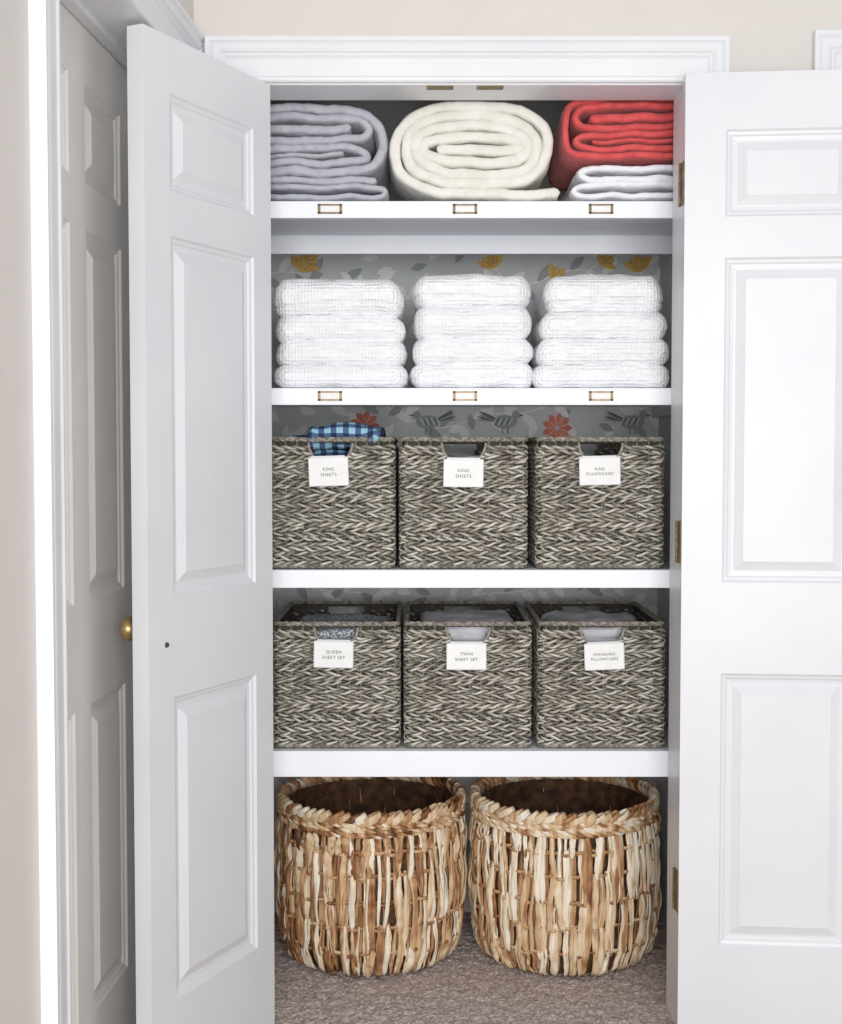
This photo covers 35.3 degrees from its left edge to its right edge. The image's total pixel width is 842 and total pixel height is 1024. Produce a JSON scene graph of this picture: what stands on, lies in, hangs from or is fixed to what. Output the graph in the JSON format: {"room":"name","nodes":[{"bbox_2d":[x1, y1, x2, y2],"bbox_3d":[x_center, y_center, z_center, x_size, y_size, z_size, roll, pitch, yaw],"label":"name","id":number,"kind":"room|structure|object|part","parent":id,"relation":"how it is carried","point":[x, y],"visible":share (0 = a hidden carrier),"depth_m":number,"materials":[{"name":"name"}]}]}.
{"room":"hallway linen closet","nodes":[
{"label":"hallway linen closet","id":0,"kind":"room"},
{"bbox_2d":[0,0,193,1023],"bbox_3d":[-0.599,-0.209,1.698,0.120,2.750,2.200,0,3,3],"label":"wall","id":1,"kind":"structure","parent":0,"point":[20,964],"depth_m":1.76,"materials":[{"name":"beige paint"}]},
{"bbox_2d":[60,2,135,1023],"bbox_3d":[-0.620,0.130,2.328,0.035,1.994,0.779,0,3,3],"label":"leaf","id":2,"kind":"object","parent":1,"relation":"attached to","point":[94,108],"visible":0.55,"depth_m":2.45,"materials":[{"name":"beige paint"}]},
{"bbox_2d":[60,0,142,69],"bbox_3d":[-0.568,0.124,2.325,0.130,2.030,0.825,0,3,3],"label":"trim","id":3,"kind":"structure","parent":1,"relation":"attached to","point":[108,21],"depth_m":2.34,"materials":[{"name":"white paint"}]},
{"bbox_2d":[28,0,204,1023],"bbox_3d":[-0.491,0.086,2.319,0.024,2.105,0.983,0,3,3],"label":"trim","id":4,"kind":"structure","parent":1,"relation":"attached to","point":[168,17],"depth_m":1.84,"materials":[{"name":"white paint"}]},
{"bbox_2d":[119,24,274,1023],"bbox_3d":[-0.444,0.121,2.598,0.095,1.988,0.430,1,3,25],"label":"leaf","id":5,"kind":"object","parent":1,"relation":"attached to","point":[199,164],"depth_m":2.53,"materials":[{"name":"white paint"}]},
{"bbox_3d":[-0.529,0.218,2.461,0.060,0.060,0.060,1,3,25],"label":"knob","id":6,"kind":"part","parent":5,"relation":"part of","materials":[{"name":"gold metal"}]},
{"bbox_2d":[270,100,659,870],"bbox_3d":[0.102,-0.091,3.569,1.165,2.350,0.050,0,3,0],"label":"wall","id":7,"kind":"structure","parent":0,"point":[585,421],"depth_m":3.54,"materials":[{"name":"grey paper"}]},
{"bbox_2d":[274,871,471,911],"bbox_3d":[0.102,1.029,3.586,1.065,0.109,0.014,0,3,0],"label":"baseboard","id":8,"kind":"structure","parent":7,"relation":"attached to","point":[467,904],"depth_m":3.58,"materials":[{"name":"white paint"}]},
{"bbox_2d":[271,155,659,840],"bbox_3d":[0.138,-0.015,3.544,1.118,1.964,0.006,0,3,0],"label":"wallpaper motifs","id":9,"kind":"object","parent":7,"relation":"attached to","point":[305,263],"visible":0.34,"depth_m":3.53,"materials":[{"name":"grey paper"}]},
{"bbox_2d":[274,911,673,1023],"bbox_3d":[0.500,1.199,1.451,4.200,0.058,4.395,0,3,0],"label":"floor","id":10,"kind":"structure","parent":0,"point":[468,986],"depth_m":3.04,"materials":[{"name":"beige carpet"}]},
{"bbox_2d":[274,777,466,978],"bbox_3d":[-0.125,0.887,3.307,0.481,0.407,0.478,2,3,36],"label":"round woven basket","id":11,"kind":"object","parent":10,"relation":"on","point":[371,872],"visible":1,"depth_m":3.12,"materials":[{"name":"beige wicker"}]},
{"bbox_2d":[468,777,661,977],"bbox_3d":[0.357,0.887,3.306,0.478,0.406,0.478,-1,3,-18],"label":"round woven basket","id":12,"kind":"object","parent":10,"relation":"on","point":[564,873],"visible":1,"depth_m":3.12,"materials":[{"name":"beige wicker"}]},
{"bbox_2d":[193,0,841,71],"bbox_3d":[1.050,-0.260,2.851,3.100,2.750,0.120,0,3,0],"label":"wall","id":13,"kind":"structure","parent":0,"point":[765,35],"depth_m":2.76,"materials":[{"name":"beige paint"}]},
{"bbox_2d":[427,86,453,89],"bbox_3d":[0.040,-0.894,2.781,0.056,0.008,0.026,0,3,0],"label":"strike plate","id":14,"kind":"object","parent":13,"relation":"attached to","point":[428,87],"visible":1,"depth_m":2.77,"materials":[{"name":"gold metal"}]},
{"bbox_2d":[205,36,729,1023],"bbox_3d":[0.096,0.066,2.793,1.085,2.104,0.024,0,3,0],"label":"trim","id":15,"kind":"structure","parent":13,"relation":"attached to","point":[269,59],"depth_m":2.75,"materials":[{"name":"white paint"}]},
{"bbox_2d":[269,84,682,1023],"bbox_3d":[0.107,0.100,2.867,0.925,2.030,0.120,0,3,0],"label":"trim","id":16,"kind":"structure","parent":13,"relation":"attached to","point":[674,92],"depth_m":2.85,"materials":[{"name":"white paint"}]},
{"bbox_2d":[476,86,503,89],"bbox_3d":[0.145,-0.894,2.781,0.056,0.008,0.026,0,3,0],"label":"strike plate","id":17,"kind":"object","parent":13,"relation":"attached to","point":[478,87],"visible":1,"depth_m":2.77,"materials":[{"name":"gold metal"}]},
{"bbox_2d":[672,69,841,1023],"bbox_3d":[0.748,0.109,2.732,0.439,2.000,0.041,0,3,5],"label":"leaf","id":18,"kind":"object","parent":13,"relation":"attached to","point":[759,935],"depth_m":2.72,"materials":[{"name":"white paint"}]},
{"bbox_3d":[0.534,0.795,2.784,0.006,0.088,0.033,0,3,0],"label":"hinge","id":19,"kind":"part","parent":18,"relation":"part of","materials":[{"name":"gold metal"}]},
{"bbox_3d":[0.534,0.063,2.752,0.006,0.088,0.033,0,3,0],"label":"hinge","id":20,"kind":"part","parent":18,"relation":"part of","materials":[{"name":"gold metal"}]},
{"bbox_3d":[0.534,-0.674,2.720,0.006,0.088,0.033,0,3,0],"label":"hinge","id":21,"kind":"part","parent":18,"relation":"part of","materials":[{"name":"gold metal"}]},
{"bbox_2d":[812,30,841,69],"bbox_3d":[1.288,0.060,2.793,0.945,2.116,0.024,0,3,0],"label":"trim","id":22,"kind":"structure","parent":13,"relation":"attached to","point":[826,44],"depth_m":2.74,"materials":[{"name":"white paint"}]},
{"bbox_2d":[656,255,671,932],"bbox_3d":[0.660,-0.076,3.232,0.050,2.350,0.625,0,3,0],"label":"wall","id":23,"kind":"structure","parent":0,"point":[663,594],"depth_m":3.44,"materials":[{"name":"white paint"}]},
{"bbox_3d":[-0.450,-0.076,3.232,0.040,2.350,0.625,0,2,0],"label":"wall","id":24,"kind":"structure","parent":0,"visible":0},
{"bbox_2d":[273,700,668,776],"bbox_3d":[0.102,0.548,3.257,1.063,0.058,0.617,0,3,0],"label":"closet shelf","id":25,"kind":"object","parent":24,"relation":"attached to","point":[401,761],"visible":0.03,"depth_m":2.95,"materials":[{"name":"white paint"}]},
{"bbox_2d":[273,601,402,747],"bbox_3d":[-0.190,0.378,3.167,0.290,0.286,0.430,0,3,0],"label":"bin","id":26,"kind":"object","parent":25,"relation":"on","point":[338,677],"visible":1,"depth_m":2.97,"materials":[{"name":"grey wicker"}]},
{"bbox_2d":[403,601,531,747],"bbox_3d":[0.105,0.378,3.167,0.290,0.286,0.430,0,3,0],"label":"bin","id":27,"kind":"object","parent":25,"relation":"on","point":[467,676],"visible":1,"depth_m":2.97,"materials":[{"name":"grey wicker"}]},
{"bbox_2d":[524,601,665,747],"bbox_3d":[0.405,0.378,3.167,0.290,0.286,0.430,0,3,0],"label":"bin","id":28,"kind":"object","parent":25,"relation":"on","point":[598,676],"visible":0.92,"depth_m":2.97,"materials":[{"name":"grey wicker"}]},
{"bbox_2d":[272,551,669,587],"bbox_3d":[0.102,0.139,3.240,1.063,0.049,0.617,0,3,0],"label":"closet shelf","id":29,"kind":"object","parent":24,"relation":"attached to","point":[530,576],"visible":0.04,"depth_m":2.93,"materials":[{"name":"white paint"}]},
{"bbox_2d":[272,424,398,567],"bbox_3d":[-0.201,-0.045,3.149,0.290,0.324,0.430,0,3,0],"label":"bin","id":30,"kind":"object","parent":29,"relation":"on","point":[335,490],"visible":0.97,"depth_m":2.95,"materials":[{"name":"grey wicker"}]},
{"bbox_2d":[399,437,527,567],"bbox_3d":[0.095,-0.029,3.150,0.290,0.294,0.430,0,3,0],"label":"bin","id":31,"kind":"object","parent":29,"relation":"on","point":[460,510],"visible":1,"depth_m":2.95,"materials":[{"name":"grey wicker"}]},
{"bbox_2d":[526,437,664,567],"bbox_3d":[0.400,-0.029,3.150,0.290,0.294,0.430,0,3,0],"label":"bin","id":32,"kind":"object","parent":29,"relation":"on","point":[603,509],"visible":0.95,"depth_m":2.95,"materials":[{"name":"grey wicker"}]},
{"bbox_2d":[272,388,670,417],"bbox_3d":[0.102,-0.262,3.221,1.063,0.049,0.620,0,3,0],"label":"closet shelf","id":33,"kind":"object","parent":24,"relation":"attached to","point":[659,399],"visible":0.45,"depth_m":2.91,"materials":[{"name":"white paint"}]},
{"bbox_2d":[273,276,407,387],"bbox_3d":[-0.180,-0.407,3.085,0.309,0.252,0.333,0,3,0],"label":"folded towels","id":34,"kind":"object","parent":33,"relation":"on","point":[332,332],"visible":0.93,"depth_m":2.94,"materials":[{"name":"white fabric"}]},
{"bbox_2d":[409,273,531,387],"bbox_3d":[0.114,-0.412,3.084,0.282,0.262,0.327,0,3,0],"label":"folded towels","id":35,"kind":"object","parent":33,"relation":"on","point":[469,330],"visible":0.97,"depth_m":2.94,"materials":[{"name":"white fabric"}]},
{"bbox_2d":[528,274,669,387],"bbox_3d":[0.402,-0.412,3.086,0.318,0.262,0.328,0,3,0],"label":"folded towels","id":36,"kind":"object","parent":33,"relation":"on","point":[590,331],"visible":0.89,"depth_m":2.94,"materials":[{"name":"white fabric"}]},
{"bbox_2d":[271,201,672,255],"bbox_3d":[0.102,-0.658,3.134,1.063,0.064,0.480,0,3,0],"label":"closet shelf","id":37,"kind":"object","parent":24,"relation":"attached to","point":[297,227],"visible":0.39,"depth_m":3.14,"materials":[{"name":"white paint"}]},
{"bbox_2d":[270,102,390,200],"bbox_3d":[-0.222,-0.804,3.110,0.298,0.221,0.397,0,3,0],"label":"comforter","id":38,"kind":"object","parent":37,"relation":"on","point":[318,152],"visible":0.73,"depth_m":2.92,"materials":[{"name":"grey fabric"}]},
{"bbox_3d":[0.102,-0.654,3.245,1.063,0.045,0.020,0,2,0],"label":"rail","id":39,"kind":"part","parent":37,"relation":"part of","materials":[{"name":"white paint"}]},
{"bbox_2d":[389,101,559,200],"bbox_3d":[0.118,-0.805,3.100,0.378,0.222,0.398,0,3,0],"label":"comforter","id":40,"kind":"object","parent":37,"relation":"on","point":[447,150],"visible":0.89,"depth_m":2.91,"materials":[{"name":"white fabric"}]},
{"bbox_2d":[561,165,672,200],"bbox_3d":[0.474,-0.736,3.106,0.289,0.081,0.398,0,3,0],"label":"quilt","id":41,"kind":"object","parent":37,"relation":"on","point":[603,182],"visible":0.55,"depth_m":2.92,"materials":[{"name":"white fabric"}]},
{"bbox_2d":[547,100,673,189],"bbox_3d":[0.464,-0.859,3.098,0.308,0.149,0.379,0,3,0],"label":"folded blanket","id":42,"kind":"object","parent":41,"relation":"on","point":[587,132],"visible":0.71,"depth_m":2.92,"materials":[{"name":"red fabric"}]}
]}

